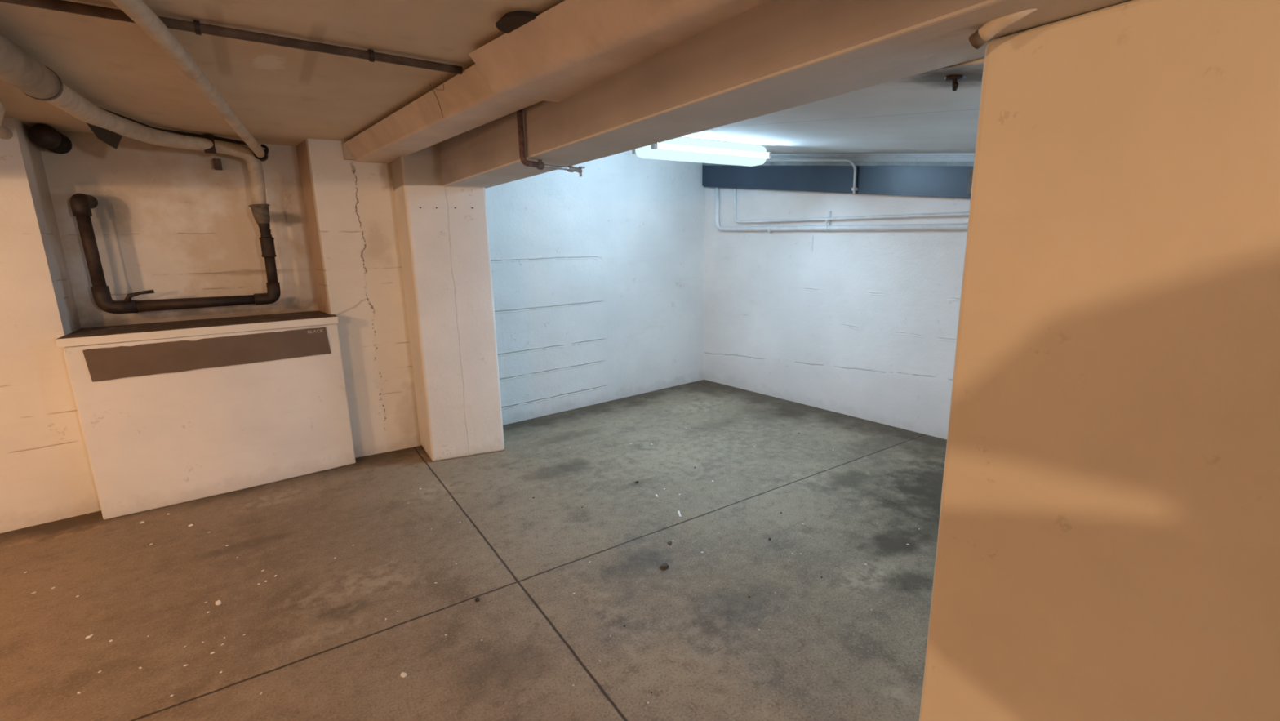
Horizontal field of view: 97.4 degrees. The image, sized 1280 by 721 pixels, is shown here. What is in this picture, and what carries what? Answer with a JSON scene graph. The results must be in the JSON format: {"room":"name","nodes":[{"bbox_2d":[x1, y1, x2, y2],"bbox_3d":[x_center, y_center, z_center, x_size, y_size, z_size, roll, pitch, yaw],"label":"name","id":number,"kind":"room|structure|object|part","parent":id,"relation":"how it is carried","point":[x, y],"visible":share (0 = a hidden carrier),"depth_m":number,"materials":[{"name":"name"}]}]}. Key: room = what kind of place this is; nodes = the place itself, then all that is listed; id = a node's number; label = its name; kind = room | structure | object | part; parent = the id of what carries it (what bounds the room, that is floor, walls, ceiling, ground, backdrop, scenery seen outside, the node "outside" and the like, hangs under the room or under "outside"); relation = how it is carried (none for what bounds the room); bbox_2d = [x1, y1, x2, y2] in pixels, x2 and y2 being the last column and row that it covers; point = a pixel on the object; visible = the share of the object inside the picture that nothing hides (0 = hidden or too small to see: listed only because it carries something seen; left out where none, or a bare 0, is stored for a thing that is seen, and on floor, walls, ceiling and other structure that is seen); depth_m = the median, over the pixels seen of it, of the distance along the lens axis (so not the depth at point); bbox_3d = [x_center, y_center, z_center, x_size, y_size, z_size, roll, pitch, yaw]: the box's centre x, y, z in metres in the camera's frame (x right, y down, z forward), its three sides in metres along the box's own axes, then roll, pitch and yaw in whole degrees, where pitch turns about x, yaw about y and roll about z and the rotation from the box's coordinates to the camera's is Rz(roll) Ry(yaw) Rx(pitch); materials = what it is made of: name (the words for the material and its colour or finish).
{"room":"parking garage","nodes":[
{"label":"parking garage","id":0,"kind":"room"},
{"bbox_2d":[0,116,101,533],"bbox_3d":[-5.162,-0.165,2.226,4.235,2.600,1.000,-9,14,-33],"label":"wall","id":1,"kind":"structure","parent":0,"point":[46,473],"depth_m":3.08,"materials":[{"name":"paint"}]},
{"bbox_2d":[0,100,13,139],"bbox_3d":[-2.237,-0.906,1.703,0.212,0.108,3.156,-10,15,-36],"label":"ceiling pipe","id":2,"kind":"object","parent":1,"relation":"attached to","point":[5,133],"visible":1,"depth_m":2.76,"materials":[{"name":"beige paint"}]},
{"bbox_2d":[40,130,318,328],"bbox_3d":[-2.960,-0.576,3.940,1.385,2.600,0.500,-9,14,-33],"label":"wall","id":3,"kind":"structure","parent":0,"point":[165,221],"depth_m":3.59,"materials":[{"name":"paint"}]},
{"bbox_2d":[27,124,71,154],"bbox_3d":[-3.281,-1.229,3.138,0.124,0.124,0.263,-9,14,-33],"label":"pipe mouth","id":4,"kind":"object","parent":3,"relation":"attached to","point":[45,136],"visible":1,"depth_m":3.04,"materials":[{"name":"metal"}]},
{"bbox_2d":[70,193,280,313],"bbox_3d":[-2.840,-0.677,3.536,0.949,0.697,0.243,-9,14,-31],"label":"drain pipe","id":5,"kind":"object","parent":3,"relation":"attached to","point":[81,204],"visible":1,"depth_m":3.40,"materials":[{"name":"black metal"}]},
{"bbox_2d":[204,134,222,170],"bbox_3d":[-2.662,-1.292,3.504,0.065,0.170,0.308,-9,14,-33],"label":"bracket","id":6,"kind":"object","parent":3,"relation":"attached to","point":[217,164],"visible":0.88,"depth_m":3.40,"materials":[{"name":"metal"}]},
{"bbox_3d":[-2.708,-1.256,3.607,0.040,0.060,0.100,-9,14,-33],"label":"wall plate","id":7,"kind":"part","parent":6,"relation":"part of","materials":[{"name":"brown metal"}]},
{"bbox_2d":[0,0,565,146],"bbox_3d":[-1.893,-0.699,-0.809,6.560,0.420,9.400,-9,14,-33],"label":"ceiling","id":8,"kind":"structure","parent":0,"point":[283,95],"depth_m":2.07,"materials":[{"name":"beige paint"}]},
{"bbox_2d":[0,33,266,204],"bbox_3d":[-2.040,-0.862,2.006,0.518,0.405,3.425,-6,13,-21],"label":"ceiling pipe","id":9,"kind":"object","parent":8,"relation":"attached to","point":[19,69],"visible":0.96,"depth_m":2.55,"materials":[{"name":"beige paint"}]},
{"bbox_2d":[97,106,268,155],"bbox_3d":[-2.507,-1.194,2.861,0.395,0.102,1.452,-2,12,-3],"label":"cable","id":10,"kind":"object","parent":9,"relation":"on","point":[265,147],"visible":0.47,"depth_m":3.31,"materials":[{"name":"rubber"}]},
{"bbox_2d":[111,0,267,161],"bbox_3d":[-1.690,-1.043,2.151,0.105,0.115,3.364,-7,13,-25],"label":"drain pipe","id":11,"kind":"object","parent":8,"relation":"attached to","point":[137,11],"visible":0.98,"depth_m":1.86,"materials":[{"name":"beige paint"}]},
{"bbox_2d":[0,0,462,74],"bbox_3d":[-1.877,-0.919,1.327,2.946,0.042,0.054,-10,15,-36],"label":"ceiling pipe","id":12,"kind":"object","parent":8,"relation":"attached to","point":[196,26],"visible":1,"depth_m":1.76,"materials":[{"name":"metal"}]},
{"bbox_2d":[342,0,767,163],"bbox_3d":[-0.021,-0.951,1.542,0.428,0.144,5.912,-11,15,-37],"label":"ventilation duct","id":13,"kind":"object","parent":8,"relation":"hanging from","point":[554,55],"visible":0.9,"depth_m":1.81,"materials":[{"name":"beige paint"}]},
{"bbox_2d":[429,75,444,117],"bbox_3d":[-0.836,-1.100,2.354,0.031,0.144,0.192,-9,14,-33],"label":"wire","id":14,"kind":"object","parent":13,"relation":"attached to","point":[442,76],"visible":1,"depth_m":2.38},
{"bbox_2d":[0,379,946,720],"bbox_3d":[-0.370,1.503,0.662,10.100,0.200,9.400,-9,14,-33],"label":"floor","id":15,"kind":"structure","parent":0,"point":[318,643],"depth_m":2.54,"materials":[{"name":"concrete"}]},
{"bbox_2d":[215,600,221,604],"bbox_3d":[-1.823,1.046,2.432,0.022,0.012,0.019,4,13,24],"label":"lump","id":16,"kind":"object","parent":15,"relation":"on","point":[218,602],"visible":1,"depth_m":2.43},
{"bbox_2d":[400,671,406,677],"bbox_3d":[-0.843,1.119,2.009,0.022,0.007,0.019,6,14,29],"label":"lump","id":17,"kind":"object","parent":15,"relation":"on","point":[403,674],"visible":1,"depth_m":2.00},
{"bbox_2d":[390,142,504,461],"bbox_3d":[-1.397,-0.432,4.073,0.528,2.204,0.659,-9,14,-33],"label":"pillar","id":18,"kind":"structure","parent":15,"relation":"on","point":[445,249],"depth_m":3.85,"materials":[{"name":"paint"}]},
{"bbox_2d":[659,562,668,569],"bbox_3d":[0.113,0.962,2.633,0.047,0.016,0.036,-9,14,-33],"label":"chip","id":19,"kind":"object","parent":15,"relation":"on","point":[664,566],"visible":1,"depth_m":2.62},
{"bbox_2d":[295,138,704,457],"bbox_3d":[-0.466,-0.924,5.335,4.600,2.600,0.865,-9,14,-33],"label":"wall","id":20,"kind":"structure","parent":0,"point":[597,275],"depth_m":4.81,"materials":[{"name":"paint"}]},
{"bbox_2d":[55,311,355,519],"bbox_3d":[-2.675,0.272,3.659,1.344,1.051,0.538,-9,14,-33],"label":"radiator","id":21,"kind":"object","parent":20,"relation":"attached to","point":[171,413],"depth_m":3.41,"materials":[{"name":"metal"}]},
{"bbox_2d":[439,0,1132,188],"bbox_3d":[0.933,-0.942,0.566,0.312,0.833,8.602,-9,14,-33],"label":"beam","id":22,"kind":"structure","parent":0,"point":[771,56],"depth_m":1.44,"materials":[{"name":"paint"}]},
{"bbox_2d":[516,109,585,176],"bbox_3d":[-0.406,-1.058,2.614,0.039,0.366,0.398,9,16,39],"label":"pipe","id":23,"kind":"object","parent":22,"relation":"attached to","point":[540,165],"visible":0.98,"depth_m":2.51,"materials":[{"name":"metal"}]},
{"bbox_2d":[567,165,585,176],"bbox_3d":[-0.312,-0.927,2.753,0.109,0.047,0.050,-9,14,-33],"label":"tap","id":24,"kind":"object","parent":23,"relation":"on","point":[570,168],"depth_m":2.74,"materials":[{"name":"metal"}]},
{"bbox_2d":[968,8,1037,48],"bbox_3d":[0.646,-0.600,0.996,0.032,0.064,0.116,-9,14,-33],"label":"pipe stub","id":25,"kind":"object","parent":22,"relation":"attached to","point":[980,37],"visible":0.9,"depth_m":1.00,"materials":[{"name":"beige paint"}]},
{"bbox_2d":[684,57,984,154],"bbox_3d":[1.571,-1.372,3.053,3.540,1.154,6.700,-9,14,-33],"label":"ceiling","id":26,"kind":"structure","parent":0,"point":[921,113],"depth_m":2.40,"materials":[{"name":"white paint"}]},
{"bbox_2d":[631,136,771,166],"bbox_3d":[0.435,-1.407,3.783,1.050,0.142,0.252,-9,14,-33],"label":"lamp","id":27,"kind":"object","parent":26,"relation":"attached to","point":[682,148],"visible":0.77,"depth_m":3.69,"materials":[{"name":"white plastic"}]},
{"bbox_3d":[0.442,-1.473,3.774,0.980,0.009,0.120,-9,14,-33],"label":"mounting plate","id":28,"kind":"part","parent":27,"relation":"part of","materials":[{"name":"white metal"}]},
{"bbox_2d":[944,75,965,91],"bbox_3d":[0.765,-0.678,1.372,0.055,0.046,0.047,-9,14,-33],"label":"ceiling hook","id":29,"kind":"object","parent":26,"relation":"attached to","point":[953,79],"visible":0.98,"depth_m":1.36,"materials":[{"name":"black metal"}]},
{"bbox_3d":[0.769,-0.691,1.374,0.043,0.012,0.044,-9,14,-33],"label":"plate","id":30,"kind":"part","parent":29,"relation":"part of","materials":[{"name":"metal"}]},
{"bbox_2d":[703,153,974,439],"bbox_3d":[2.674,-0.664,3.818,1.066,2.600,6.300,-9,14,-33],"label":"wall","id":31,"kind":"structure","parent":0,"point":[863,324],"depth_m":4.72,"materials":[{"name":"paint"}]},
{"bbox_2d":[765,159,857,193],"bbox_3d":[1.230,-1.636,4.956,0.112,0.431,1.543,-11,15,-37],"label":"conduit","id":32,"kind":"object","parent":31,"relation":"attached to","point":[854,188],"visible":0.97,"depth_m":4.52,"materials":[{"name":"white metal"}]},
{"bbox_2d":[702,161,973,198],"bbox_3d":[1.962,-1.324,4.110,0.085,0.701,4.203,-11,15,-37],"label":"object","id":33,"kind":"object","parent":31,"relation":"attached to","point":[922,179],"visible":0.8,"depth_m":4.41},
{"bbox_3d":[1.188,-1.643,5.044,0.065,0.385,1.708,-11,15,-37],"label":"panel","id":34,"kind":"part","parent":33,"relation":"part of","materials":[{"name":"blue metal"}]},
{"bbox_3d":[1.966,-1.424,4.081,0.085,0.494,4.184,-11,15,-37],"label":"rail","id":35,"kind":"part","parent":33,"relation":"part of","materials":[{"name":"grey metal"}]},
{"bbox_3d":[2.508,-1.097,3.485,0.060,0.473,2.496,-11,15,-37],"label":"panel","id":36,"kind":"part","parent":33,"relation":"part of","materials":[{"name":"blue metal"}]},
{"bbox_2d":[715,187,968,232],"bbox_3d":[1.985,-1.179,4.119,0.054,0.528,3.938,-11,15,-37],"label":"pipe","id":37,"kind":"object","parent":31,"relation":"attached to","point":[928,226],"visible":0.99,"depth_m":4.61,"materials":[{"name":"white metal"}]},
{"bbox_2d":[733,188,968,222],"bbox_3d":[2.069,-1.203,4.020,0.064,0.388,3.687,-11,15,-37],"label":"conduit","id":38,"kind":"object","parent":31,"relation":"attached to","point":[829,217],"visible":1,"depth_m":4.53,"materials":[{"name":"white metal"}]},
{"bbox_2d":[771,155,974,157],"bbox_3d":[2.033,-1.458,4.021,0.016,0.499,4.018,-11,15,-37],"label":"cable","id":39,"kind":"object","parent":31,"relation":"attached to","point":[772,156],"visible":0.48,"depth_m":4.31,"materials":[{"name":"white plastic"}]},
{"bbox_2d":[919,0,1279,720],"bbox_3d":[2.186,0.657,-0.576,0.392,1.870,4.829,-9,14,-33],"label":"wall","id":40,"kind":"structure","parent":0,"point":[1108,548],"depth_m":0.98,"materials":[{"name":"paint"}]}
]}

